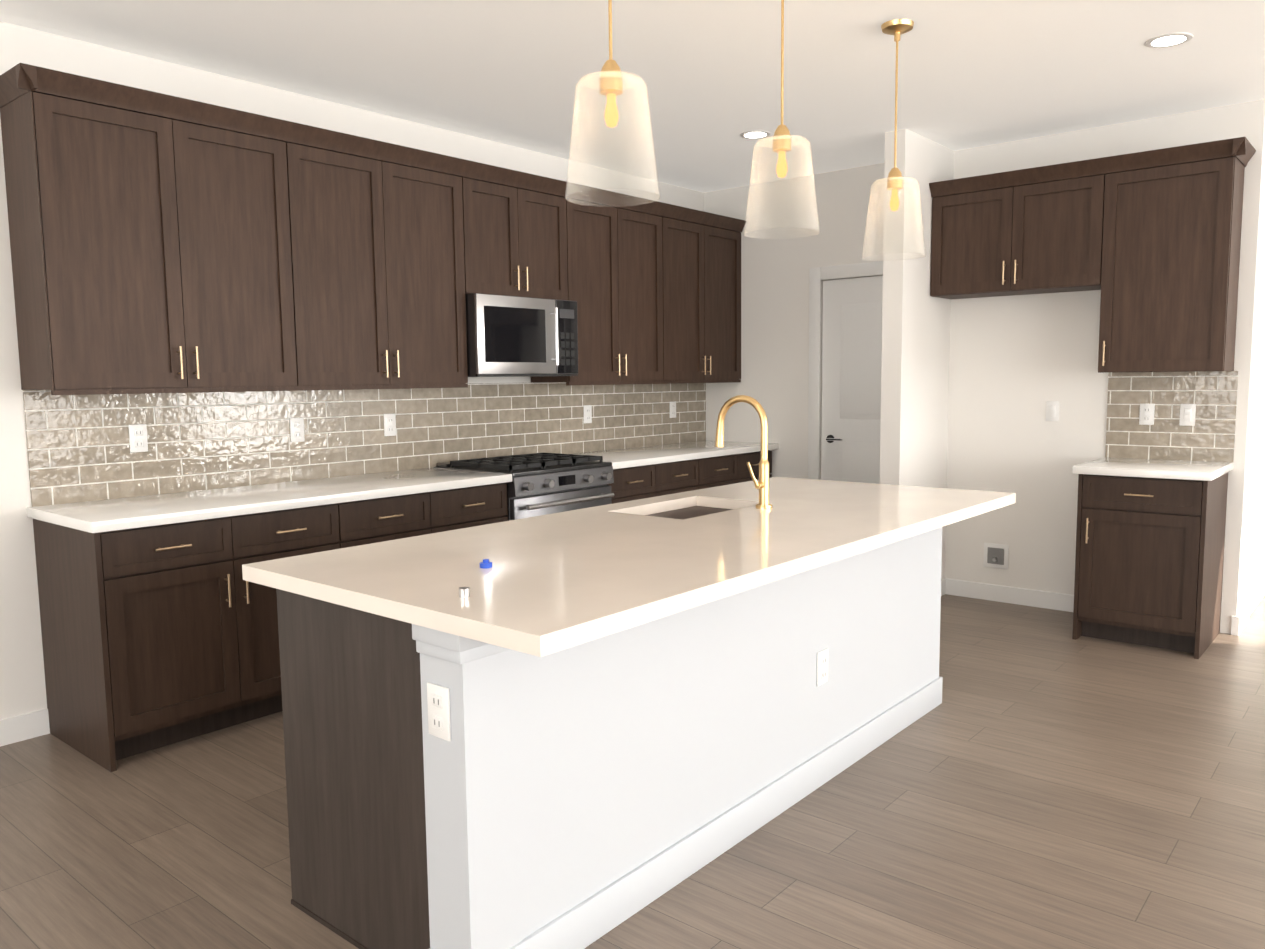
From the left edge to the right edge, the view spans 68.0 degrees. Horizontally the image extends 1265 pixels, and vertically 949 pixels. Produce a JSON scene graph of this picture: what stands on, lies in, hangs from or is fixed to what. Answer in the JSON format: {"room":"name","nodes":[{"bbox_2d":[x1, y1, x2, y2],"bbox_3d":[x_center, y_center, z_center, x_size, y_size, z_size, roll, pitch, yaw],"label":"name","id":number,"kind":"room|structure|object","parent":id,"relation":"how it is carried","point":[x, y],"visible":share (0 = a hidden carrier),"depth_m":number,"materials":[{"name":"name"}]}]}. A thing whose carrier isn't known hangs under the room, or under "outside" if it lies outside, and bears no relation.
{"room":"kitchen","nodes":[
{"label":"kitchen","id":0,"kind":"room"},
{"bbox_2d":[0,21,703,719],"bbox_3d":[-3.009,-0.250,2.950,0.120,2.740,11.120,4,8,40],"label":"wall","id":1,"kind":"structure","parent":0,"point":[22,681],"depth_m":3.72,"materials":[{"name":"white paint"}]},
{"bbox_2d":[0,63,315,394],"bbox_3d":[-1.906,-0.920,3.852,0.328,1.122,1.034,4,8,40],"label":"upper cabinet","id":2,"kind":"object","parent":1,"relation":"attached to","point":[162,243],"depth_m":3.65,"materials":[{"name":"brown wood"}]},
{"bbox_2d":[304,125,479,389],"bbox_3d":[-1.299,-1.000,4.567,0.328,1.122,1.092,4,8,40],"label":"upper cabinet","id":3,"kind":"object","parent":1,"relation":"attached to","point":[393,263],"depth_m":4.47,"materials":[{"name":"brown wood"}]},
{"bbox_2d":[476,163,571,300],"bbox_3d":[-0.744,-1.305,5.201,0.328,0.658,0.761,4,8,40],"label":"upper cabinet","id":4,"kind":"object","parent":1,"relation":"attached to","point":[524,220],"depth_m":5.12,"materials":[{"name":"brown wood"}]},
{"bbox_2d":[465,293,577,376],"bbox_3d":[-0.691,-0.758,5.217,0.451,0.425,0.752,4,8,40],"label":"microwave","id":5,"kind":"object","parent":4,"relation":"attached to","point":[511,336],"visible":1,"depth_m":5.05,"materials":[{"name":"silver metal"}]},
{"bbox_2d":[531,183,671,382],"bbox_3d":[-0.212,-1.144,5.850,0.328,1.122,1.007,4,8,40],"label":"upper cabinet","id":6,"kind":"object","parent":1,"relation":"attached to","point":[622,256],"depth_m":5.76,"materials":[{"name":"brown wood"}]},
{"bbox_2d":[23,382,705,506],"bbox_3d":[-0.901,-0.292,5.355,0.009,0.454,4.499,4,8,40],"label":"backsplash","id":7,"kind":"structure","parent":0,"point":[78,448],"depth_m":4.58,"materials":[{"name":"tile"}]},
{"bbox_2d":[128,424,147,452],"bbox_3d":[-2.079,-0.152,3.950,0.010,0.116,0.072,4,8,40],"label":"outlet","id":8,"kind":"object","parent":7,"relation":"attached to","point":[138,441],"visible":1,"depth_m":3.95,"materials":[{"name":"white plastic"}]},
{"bbox_2d":[289,417,304,441],"bbox_3d":[-1.609,-0.214,4.504,0.010,0.116,0.072,4,8,40],"label":"outlet","id":9,"kind":"object","parent":7,"relation":"attached to","point":[296,429],"visible":1,"depth_m":4.50,"materials":[{"name":"white plastic"}]},
{"bbox_2d":[384,414,395,435],"bbox_3d":[-1.268,-0.260,4.907,0.010,0.116,0.072,4,8,40],"label":"outlet","id":10,"kind":"object","parent":7,"relation":"attached to","point":[389,424],"visible":1,"depth_m":4.90,"materials":[{"name":"white plastic"}]},
{"bbox_2d":[584,405,591,422],"bbox_3d":[-0.288,-0.389,6.062,0.010,0.116,0.072,4,8,40],"label":"outlet","id":11,"kind":"object","parent":7,"relation":"attached to","point":[587,413],"visible":1,"depth_m":6.06,"materials":[{"name":"white plastic"}]},
{"bbox_2d":[670,401,675,417],"bbox_3d":[0.292,-0.466,6.746,0.010,0.116,0.072,4,8,40],"label":"outlet","id":12,"kind":"object","parent":7,"relation":"attached to","point":[672,409],"visible":1,"depth_m":6.74,"materials":[{"name":"white plastic"}]},
{"bbox_2d":[0,594,1264,948],"bbox_3d":[2.227,1.183,2.211,10.000,0.080,16.500,4,8,40],"label":"floor","id":13,"kind":"structure","parent":0,"point":[1038,778],"depth_m":2.88,"materials":[{"name":"wood"}]},
{"bbox_2d":[0,709,49,746],"bbox_3d":[-4.400,1.259,1.324,0.014,0.100,6.399,4,8,40],"label":"baseboard","id":14,"kind":"structure","parent":13,"relation":"on","point":[19,728],"depth_m":3.68,"materials":[{"name":"white"}]},
{"bbox_2d":[33,501,356,771],"bbox_3d":[-1.780,0.574,3.916,0.608,0.876,1.031,4,8,40],"label":"base cabinet","id":15,"kind":"object","parent":13,"relation":"on","point":[156,637],"depth_m":3.57,"materials":[{"name":"brown wood"}]},
{"bbox_2d":[357,483,507,545],"bbox_3d":[-1.195,0.497,4.607,0.608,0.876,1.031,4,8,40],"label":"base cabinet","id":16,"kind":"object","parent":13,"relation":"on","point":[403,516],"depth_m":4.40,"materials":[{"name":"brown wood"}]},
{"bbox_2d":[434,453,613,520],"bbox_3d":[-0.576,0.385,5.248,0.700,0.952,0.752,4,8,40],"label":"range","id":17,"kind":"object","parent":13,"relation":"on","point":[540,484],"visible":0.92,"depth_m":5.01,"materials":[{"name":"silver metal"}]},
{"bbox_2d":[257,503,951,948],"bbox_3d":[0.180,0.624,3.207,0.793,0.875,2.590,4,8,40],"label":"kitchen island","id":18,"kind":"object","parent":13,"relation":"on","point":[578,729],"depth_m":2.35,"materials":[{"name":"brown wood"}]},
{"bbox_2d":[427,682,450,740],"bbox_3d":[-0.417,0.510,2.015,0.072,0.116,0.010,4,8,40],"label":"outlet","id":19,"kind":"object","parent":18,"relation":"attached to","point":[438,693],"depth_m":2.01,"materials":[{"name":"white plastic"}]},
{"bbox_2d":[242,477,1015,658],"bbox_3d":[0.255,0.174,3.099,1.110,0.040,2.640,4,8,40],"label":"island countertop","id":20,"kind":"structure","parent":18,"relation":"on","point":[541,586],"depth_m":2.49,"materials":[{"name":"white stone"}]},
{"bbox_2d":[715,395,771,508],"bbox_3d":[0.389,-0.085,3.424,0.243,0.408,0.110,4,8,40],"label":"faucet","id":21,"kind":"object","parent":20,"relation":"on","point":[763,484],"depth_m":3.38,"materials":[{"name":"gold metal"}]},
{"bbox_2d":[817,648,827,686],"bbox_3d":[0.643,0.651,3.166,0.010,0.116,0.072,4,8,40],"label":"outlet","id":22,"kind":"object","parent":18,"relation":"attached to","point":[822,653],"depth_m":3.16,"materials":[{"name":"white plastic"}]},
{"bbox_2d":[607,458,708,503],"bbox_3d":[-0.068,0.347,5.936,0.608,0.876,0.946,4,8,40],"label":"base cabinet","id":23,"kind":"object","parent":13,"relation":"on","point":[647,481],"depth_m":5.71,"materials":[{"name":"brown wood"}]},
{"bbox_2d":[709,450,771,487],"bbox_3d":[0.463,0.277,6.562,0.608,0.876,0.946,4,8,40],"label":"base cabinet","id":24,"kind":"object","parent":13,"relation":"on","point":[728,469],"depth_m":6.33,"materials":[{"name":"brown wood"}]},
{"bbox_2d":[26,440,778,532],"bbox_3d":[-0.660,-0.027,5.167,0.648,0.040,4.518,4,8,40],"label":"countertop","id":25,"kind":"structure","parent":24,"relation":"on","point":[99,516],"depth_m":4.05,"materials":[{"name":"white stone"}]},
{"bbox_2d":[1072,472,1227,658],"bbox_3d":[2.708,0.421,4.912,0.575,0.875,0.641,4,8,40],"label":"base cabinet","id":26,"kind":"object","parent":13,"relation":"on","point":[1149,559],"visible":0.94,"depth_m":4.70,"materials":[{"name":"brown wood"}]},
{"bbox_2d":[1072,457,1232,480],"bbox_3d":[2.701,-0.034,4.863,0.615,0.040,0.648,4,8,40],"label":"countertop","id":27,"kind":"structure","parent":26,"relation":"on","point":[1169,469],"depth_m":4.71,"materials":[{"name":"white stone"}]},
{"bbox_2d":[0,0,1264,192],"bbox_3d":[2.195,-1.632,1.923,10.000,0.100,16.500,4,8,40],"label":"ceiling","id":28,"kind":"structure","parent":0,"point":[975,73],"depth_m":4.06,"materials":[{"name":"white paint"}]},
{"bbox_2d":[565,0,659,206],"bbox_3d":[-0.057,-1.159,2.398,0.248,0.884,0.248,4,8,40],"label":"pendant light","id":29,"kind":"object","parent":28,"relation":"hanging from","point":[611,86],"visible":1,"depth_m":2.40,"materials":[{"name":"glass"}]},
{"bbox_2d":[740,130,770,138],"bbox_3d":[0.689,-1.903,5.261,0.176,0.006,0.176,4,8,40],"label":"recessed light","id":30,"kind":"object","parent":28,"relation":"in","point":[757,134],"visible":0.98,"depth_m":5.25,"materials":[{"name":"white plastic"}]},
{"bbox_2d":[744,0,819,238],"bbox_3d":[0.484,-1.231,3.036,0.248,0.884,0.248,4,8,40],"label":"pendant light","id":31,"kind":"object","parent":28,"relation":"hanging from","point":[782,143],"visible":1,"depth_m":3.03,"materials":[{"name":"glass"}]},
{"bbox_2d":[862,19,925,260],"bbox_3d":[1.032,-1.303,3.682,0.248,0.884,0.248,4,8,40],"label":"pendant light","id":32,"kind":"object","parent":28,"relation":"hanging from","point":[896,28],"visible":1,"depth_m":3.67,"materials":[{"name":"glass"}]},
{"bbox_2d":[1144,32,1193,47],"bbox_3d":[2.195,-1.775,3.841,0.176,0.006,0.176,4,8,40],"label":"recessed light","id":33,"kind":"object","parent":28,"relation":"in","point":[1169,40],"visible":1,"depth_m":3.83,"materials":[{"name":"white plastic"}]},
{"bbox_2d":[672,205,743,382],"bbox_3d":[0.348,-1.218,6.510,0.328,1.122,0.975,4,8,40],"label":"upper cabinet","id":34,"kind":"object","parent":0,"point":[706,247],"depth_m":6.44,"materials":[{"name":"brown wood"}]},
{"bbox_2d":[880,129,953,578],"bbox_3d":[1.739,-0.583,5.664,0.120,2.740,0.820,4,8,40],"label":"wall","id":35,"kind":"structure","parent":0,"point":[915,378],"depth_m":5.41,"materials":[{"name":"white paint"}]},
{"bbox_2d":[941,578,945,595],"bbox_3d":[1.738,0.741,5.699,0.044,0.100,0.674,4,8,40],"label":"baseboard","id":36,"kind":"structure","parent":35,"relation":"attached to","point":[943,581],"depth_m":5.94,"materials":[{"name":"white wood"}]},
{"bbox_2d":[704,99,1264,633],"bbox_3d":[1.900,-0.617,5.984,3.450,2.740,0.120,4,8,40],"label":"wall","id":37,"kind":"structure","parent":0,"point":[1016,362],"depth_m":5.64,"materials":[{"name":"white paint"}]},
{"bbox_2d":[808,261,882,479],"bbox_3d":[1.586,-0.332,6.270,0.856,2.120,0.138,4,8,40],"label":"door frame","id":38,"kind":"structure","parent":37,"relation":"attached to","point":[817,275],"depth_m":6.40,"materials":[{"name":"white wood"}]},
{"bbox_2d":[821,276,882,483],"bbox_3d":[1.586,-0.284,6.209,0.764,2.022,0.093,4,8,40],"label":"door","id":39,"kind":"structure","parent":37,"relation":"in","point":[851,370],"depth_m":6.28,"materials":[{"name":"white"}]},
{"bbox_2d":[983,543,1008,568],"bbox_3d":[2.219,0.500,5.739,0.150,0.150,0.030,4,8,40],"label":"outlet box","id":40,"kind":"object","parent":37,"relation":"attached to","point":[996,555],"visible":1,"depth_m":5.74,"materials":[{"name":"white plastic"}]},
{"bbox_2d":[946,578,1073,611],"bbox_3d":[2.338,0.736,5.676,0.930,0.100,0.014,4,8,40],"label":"baseboard","id":41,"kind":"structure","parent":37,"relation":"attached to","point":[999,593],"depth_m":5.70,"materials":[{"name":"white wood"}]},
{"bbox_2d":[1046,401,1058,420],"bbox_3d":[2.444,-0.369,5.463,0.072,0.116,0.012,4,8,40],"label":"light switch","id":42,"kind":"object","parent":37,"relation":"attached to","point":[1052,410],"visible":1,"depth_m":5.46,"materials":[{"name":"white plastic"}]},
{"bbox_2d":[929,137,1255,372],"bbox_3d":[2.439,-1.113,5.144,1.550,1.105,0.373,4,8,40],"label":"upper cabinet","id":43,"kind":"object","parent":37,"relation":"attached to","point":[1147,244],"visible":1,"depth_m":4.87,"materials":[{"name":"brown wood"}]},
{"bbox_2d":[1105,371,1237,461],"bbox_3d":[2.904,-0.318,5.080,0.615,0.475,0.009,4,8,40],"label":"backsplash","id":44,"kind":"structure","parent":37,"relation":"attached to","point":[1210,434],"depth_m":5.07,"materials":[{"name":"tile"}]},
{"bbox_2d":[1139,404,1154,424],"bbox_3d":[2.818,-0.330,5.140,0.072,0.116,0.010,4,8,40],"label":"outlet","id":45,"kind":"object","parent":44,"relation":"attached to","point":[1146,416],"visible":1,"depth_m":5.14,"materials":[{"name":"white plastic"}]},
{"bbox_2d":[1179,404,1195,425],"bbox_3d":[2.966,-0.319,5.014,0.072,0.116,0.012,4,8,40],"label":"light switch","id":46,"kind":"object","parent":44,"relation":"attached to","point":[1187,414],"visible":1,"depth_m":5.01,"materials":[{"name":"white plastic"}]},
{"bbox_2d":[1240,176,1264,610],"bbox_3d":[4.945,-0.757,7.005,0.120,2.740,5.380,4,8,40],"label":"wall","id":47,"kind":"structure","parent":0,"point":[1253,397],"depth_m":4.97,"materials":[{"name":"white paint"}]},
{"bbox_2d":[1243,231,1264,626],"bbox_3d":[3.655,-0.266,5.404,0.018,2.120,1.000,4,8,40],"label":"door frame","id":48,"kind":"structure","parent":47,"relation":"attached to","point":[1254,588],"depth_m":5.16,"materials":[{"name":"white paint"}]}
]}

